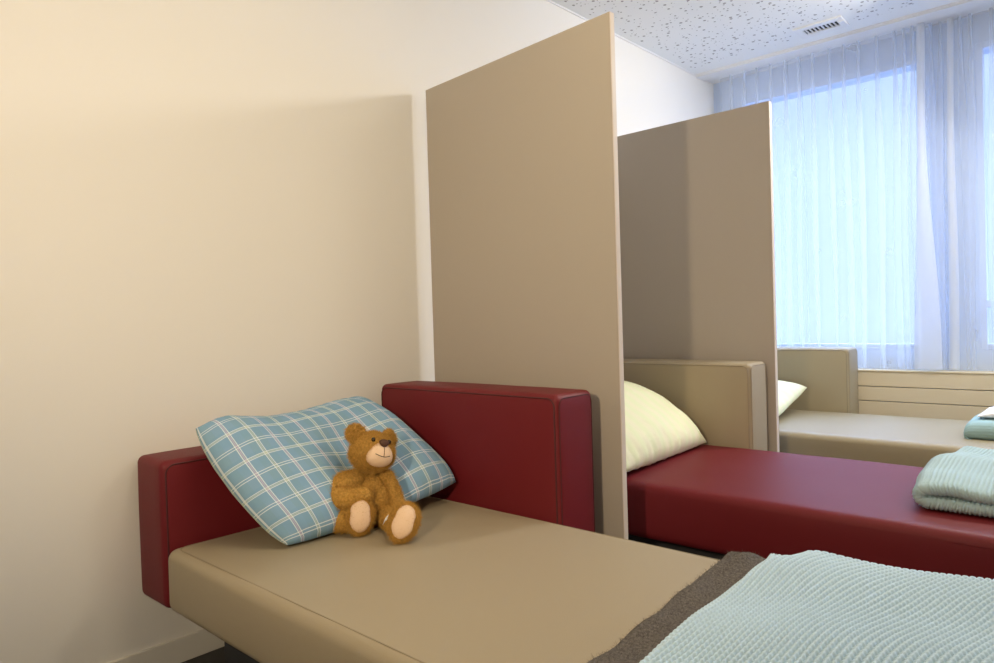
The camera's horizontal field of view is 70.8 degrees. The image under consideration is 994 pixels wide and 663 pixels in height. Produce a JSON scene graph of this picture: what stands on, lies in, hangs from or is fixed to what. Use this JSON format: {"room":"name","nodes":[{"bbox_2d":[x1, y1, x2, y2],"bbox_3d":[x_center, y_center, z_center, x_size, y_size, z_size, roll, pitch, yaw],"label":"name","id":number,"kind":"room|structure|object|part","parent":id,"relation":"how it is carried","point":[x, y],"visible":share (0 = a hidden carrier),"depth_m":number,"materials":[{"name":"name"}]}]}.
{"room":"daycare nap room","nodes":[
{"label":"daycare nap room","id":0,"kind":"room"},
{"bbox_2d":[182,646,224,662],"bbox_3d":[0.998,1.077,1.305,4.500,0.100,7.270,-1,1,42],"label":"floor","id":1,"kind":"structure","parent":0,"point":[218,655],"depth_m":2.29,"materials":[{"name":"grey"}]},
{"bbox_2d":[138,381,719,662],"bbox_3d":[0.046,0.626,1.855,2.148,0.842,1.115,-1,1,42],"label":"daybed","id":2,"kind":"object","parent":1,"relation":"on","point":[507,562],"visible":0.72,"depth_m":1.89,"materials":[{"name":"beige"}]},
{"bbox_2d":[196,396,455,544],"bbox_3d":[-0.551,0.428,2.306,0.411,0.364,0.782,-1,1,42],"label":"pillow","id":3,"kind":"object","parent":2,"relation":"on","point":[280,468],"visible":0.7,"depth_m":2.11,"materials":[{"name":"blue fabric"}]},
{"bbox_2d":[328,421,423,545],"bbox_3d":[-0.350,0.454,2.125,0.318,0.326,0.259,-1,1,42],"label":"teddy bear","id":4,"kind":"object","parent":2,"relation":"on","point":[367,496],"visible":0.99,"depth_m":2.13},
{"bbox_3d":[-0.448,0.571,2.152,0.131,0.086,0.159,-1,1,42],"label":"leg","id":5,"kind":"part","parent":4,"relation":"part of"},
{"bbox_3d":[-0.452,0.487,2.146,0.138,0.105,0.144,-1,1,42],"label":"arm","id":6,"kind":"part","parent":4,"relation":"part of"},
{"bbox_3d":[-0.322,0.573,2.144,0.076,0.076,0.248,-2,1,-28],"label":"leg","id":7,"kind":"part","parent":4,"relation":"part of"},
{"bbox_3d":[-0.330,0.509,2.202,0.112,0.143,0.064,-1,1,42],"label":"arm","id":8,"kind":"part","parent":4,"relation":"part of"},
{"bbox_3d":[0.053,0.701,1.717,1.950,0.194,0.909,-1,1,42],"label":"mattress","id":9,"kind":"part","parent":2,"relation":"part of","materials":[{"name":"beige"}]},
{"bbox_2d":[587,550,765,662],"bbox_3d":[0.548,0.581,1.279,0.655,0.042,0.900,-1,1,42],"label":"throw blanket","id":10,"kind":"object","parent":2,"relation":"on","point":[642,639],"visible":0.2,"depth_m":1.46,"materials":[{"name":"brown fabric"}]},
{"bbox_2d":[639,550,993,662],"bbox_3d":[0.588,0.550,1.241,0.551,0.068,0.902,-1,1,42],"label":"knit blanket","id":11,"kind":"object","parent":10,"relation":"on","point":[809,606],"visible":1,"depth_m":1.29,"materials":[{"name":"teal fabric"}]},
{"bbox_2d":[426,12,627,539],"bbox_3d":[0.075,-0.021,2.712,0.962,2.104,0.025,-1,1,44],"label":"divider","id":12,"kind":"object","parent":1,"relation":"on","point":[522,147],"visible":0.6,"depth_m":2.60,"materials":[{"name":"beige laminate"}]},
{"bbox_2d":[617,101,779,451],"bbox_3d":[1.020,-0.067,3.752,0.942,2.106,0.030,-1,1,43],"label":"divider","id":13,"kind":"object","parent":1,"relation":"on","point":[696,200],"visible":0.48,"depth_m":3.66,"materials":[{"name":"beige laminate"}]},
{"bbox_2d":[623,359,993,578],"bbox_3d":[1.047,0.578,2.947,2.148,0.841,1.114,-1,1,42],"label":"daybed","id":14,"kind":"object","parent":1,"relation":"on","point":[726,493],"visible":0.44,"depth_m":2.54,"materials":[{"name":"red leather"}]},
{"bbox_2d":[624,381,705,471],"bbox_3d":[0.581,0.401,3.207,0.530,0.325,0.840,-1,1,42],"label":"pillow","id":15,"kind":"object","parent":14,"relation":"on","point":[656,430],"visible":0.47,"depth_m":3.08,"materials":[{"name":"yellow fabric"}]},
{"bbox_3d":[1.054,0.667,2.809,1.951,0.222,0.909,-1,1,42],"label":"mattress","id":16,"kind":"part","parent":14,"relation":"part of","materials":[{"name":"red leather"}]},
{"bbox_2d":[912,446,993,517],"bbox_3d":[1.652,0.490,2.337,0.398,0.112,0.669,-1,1,42],"label":"knit blanket","id":17,"kind":"object","parent":14,"relation":"on","point":[961,481],"visible":1,"depth_m":2.18,"materials":[{"name":"teal fabric"}]},
{"bbox_2d":[777,347,993,466],"bbox_3d":[2.020,0.531,4.011,2.148,0.840,1.114,-1,1,42],"label":"daybed","id":18,"kind":"object","parent":1,"relation":"on","point":[825,420],"visible":0.34,"depth_m":3.84,"materials":[{"name":"beige"}]},
{"bbox_2d":[778,380,806,415],"bbox_3d":[1.579,0.410,4.273,0.439,0.196,0.732,-1,1,42],"label":"pillow","id":19,"kind":"object","parent":18,"relation":"on","point":[788,392],"visible":0.26,"depth_m":4.22,"materials":[{"name":"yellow fabric"}]},
{"bbox_3d":[2.026,0.607,3.872,1.950,0.194,0.909,-1,1,42],"label":"mattress","id":20,"kind":"part","parent":18,"relation":"part of","materials":[{"name":"beige"}]},
{"bbox_2d":[964,413,993,439],"bbox_3d":[2.552,0.458,3.368,0.442,0.105,0.475,-1,1,42],"label":"knit blanket","id":21,"kind":"object","parent":18,"relation":"on","point":[982,428],"visible":0.74,"depth_m":3.31,"materials":[{"name":"teal fabric"}]},
{"bbox_2d":[977,406,993,417],"bbox_3d":[2.570,0.379,3.362,0.384,0.048,0.370,-1,1,42],"label":"sheet","id":22,"kind":"object","parent":21,"relation":"on","point":[989,413],"visible":1,"depth_m":3.35,"materials":[{"name":"white fabric"}]},
{"bbox_2d":[0,0,713,662],"bbox_3d":[-0.677,-0.388,2.773,0.120,2.883,7.270,-1,1,42],"label":"wall","id":23,"kind":"structure","parent":0,"point":[210,210],"depth_m":2.30,"materials":[{"name":"white paint"}]},
{"bbox_2d":[108,629,224,662],"bbox_3d":[-0.704,1.018,2.622,0.012,0.080,6.720,-1,1,42],"label":"baseboard","id":24,"kind":"structure","parent":23,"relation":"attached to","point":[192,645],"depth_m":2.26,"materials":[{"name":"white paint"}]},
{"bbox_2d":[546,0,695,75],"bbox_3d":[-0.823,-1.723,2.542,0.007,0.018,6.620,-1,1,42],"label":"trim","id":25,"kind":"structure","parent":23,"relation":"attached to","point":[550,1],"depth_m":4.34,"materials":[{"name":"white paint"}]},
{"bbox_2d":[696,0,967,75],"bbox_3d":[2.999,-1.857,3.538,4.300,0.017,0.013,-1,1,42],"label":"trim","id":26,"kind":"structure","parent":23,"relation":"attached to","point":[953,3],"depth_m":4.33,"materials":[{"name":"white paint"}]},
{"bbox_2d":[696,0,993,80],"bbox_3d":[3.048,-1.860,3.591,4.300,0.036,0.130,-1,1,42],"label":"trim","id":27,"kind":"structure","parent":23,"relation":"attached to","point":[970,4],"depth_m":4.35,"materials":[{"name":"white paint"}]},
{"bbox_2d":[551,0,960,73],"bbox_3d":[0.732,-1.795,1.062,4.500,0.100,6.740,-1,1,42],"label":"ceiling","id":28,"kind":"structure","parent":0,"point":[697,36],"depth_m":4.09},
{"bbox_2d":[792,15,849,38],"bbox_3d":[1.952,-1.826,4.212,0.275,0.016,0.185,-1,1,42],"label":"ceiling vent","id":29,"kind":"object","parent":28,"relation":"in","point":[838,22],"visible":1,"depth_m":4.20,"materials":[{"name":"white metal"}]},
{"bbox_2d":[713,10,993,406],"bbox_3d":[3.321,-0.528,3.868,4.300,2.883,0.250,-1,1,42],"label":"wall","id":30,"kind":"structure","parent":0,"point":[970,31],"depth_m":4.25,"materials":[{"name":"white paint"}]},
{"bbox_2d":[737,58,916,348],"bbox_3d":[2.227,-0.783,4.726,1.172,1.800,0.064,-1,1,42],"label":"window","id":31,"kind":"structure","parent":30,"relation":"in","point":[911,63],"depth_m":4.63,"materials":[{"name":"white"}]},
{"bbox_2d":[708,3,993,83],"bbox_3d":[3.142,-1.912,3.695,4.300,0.100,0.155,-1,1,42],"label":"trim","id":32,"kind":"structure","parent":30,"relation":"attached to","point":[990,7],"depth_m":4.50,"materials":[{"name":"white paint"}]},
{"bbox_2d":[858,371,993,420],"bbox_3d":[3.200,0.571,3.716,4.294,0.659,0.020,-1,1,42],"label":"radiator cover","id":33,"kind":"object","parent":30,"relation":"attached to","point":[916,394],"depth_m":4.24,"materials":[{"name":"beige wood"}]},
{"bbox_2d":[858,368,993,374],"bbox_3d":[3.220,0.234,3.744,4.300,0.011,0.120,-1,1,42],"label":"trim","id":34,"kind":"structure","parent":30,"relation":"attached to","point":[859,369],"depth_m":4.25,"materials":[{"name":"beige"}]},
{"bbox_2d":[914,23,942,369],"bbox_3d":[2.144,-0.802,4.634,1.357,2.082,0.077,-1,1,42],"label":"sheer curtain","id":35,"kind":"object","parent":30,"relation":"hanging from","point":[927,320],"visible":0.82,"depth_m":4.20,"materials":[{"name":"white fabric"}]},
{"bbox_2d":[947,18,959,369],"bbox_3d":[3.483,-0.823,3.472,2.375,2.082,0.076,-1,1,42],"label":"sheer curtain","id":36,"kind":"object","parent":30,"relation":"hanging from","point":[954,311],"visible":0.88,"depth_m":4.15,"materials":[{"name":"white fabric"}]},
{"bbox_2d":[975,40,993,349],"bbox_3d":[3.735,-0.806,3.345,2.378,1.800,0.064,-1,1,42],"label":"window","id":37,"kind":"structure","parent":30,"relation":"in","point":[985,303],"depth_m":4.11,"materials":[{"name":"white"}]}
]}

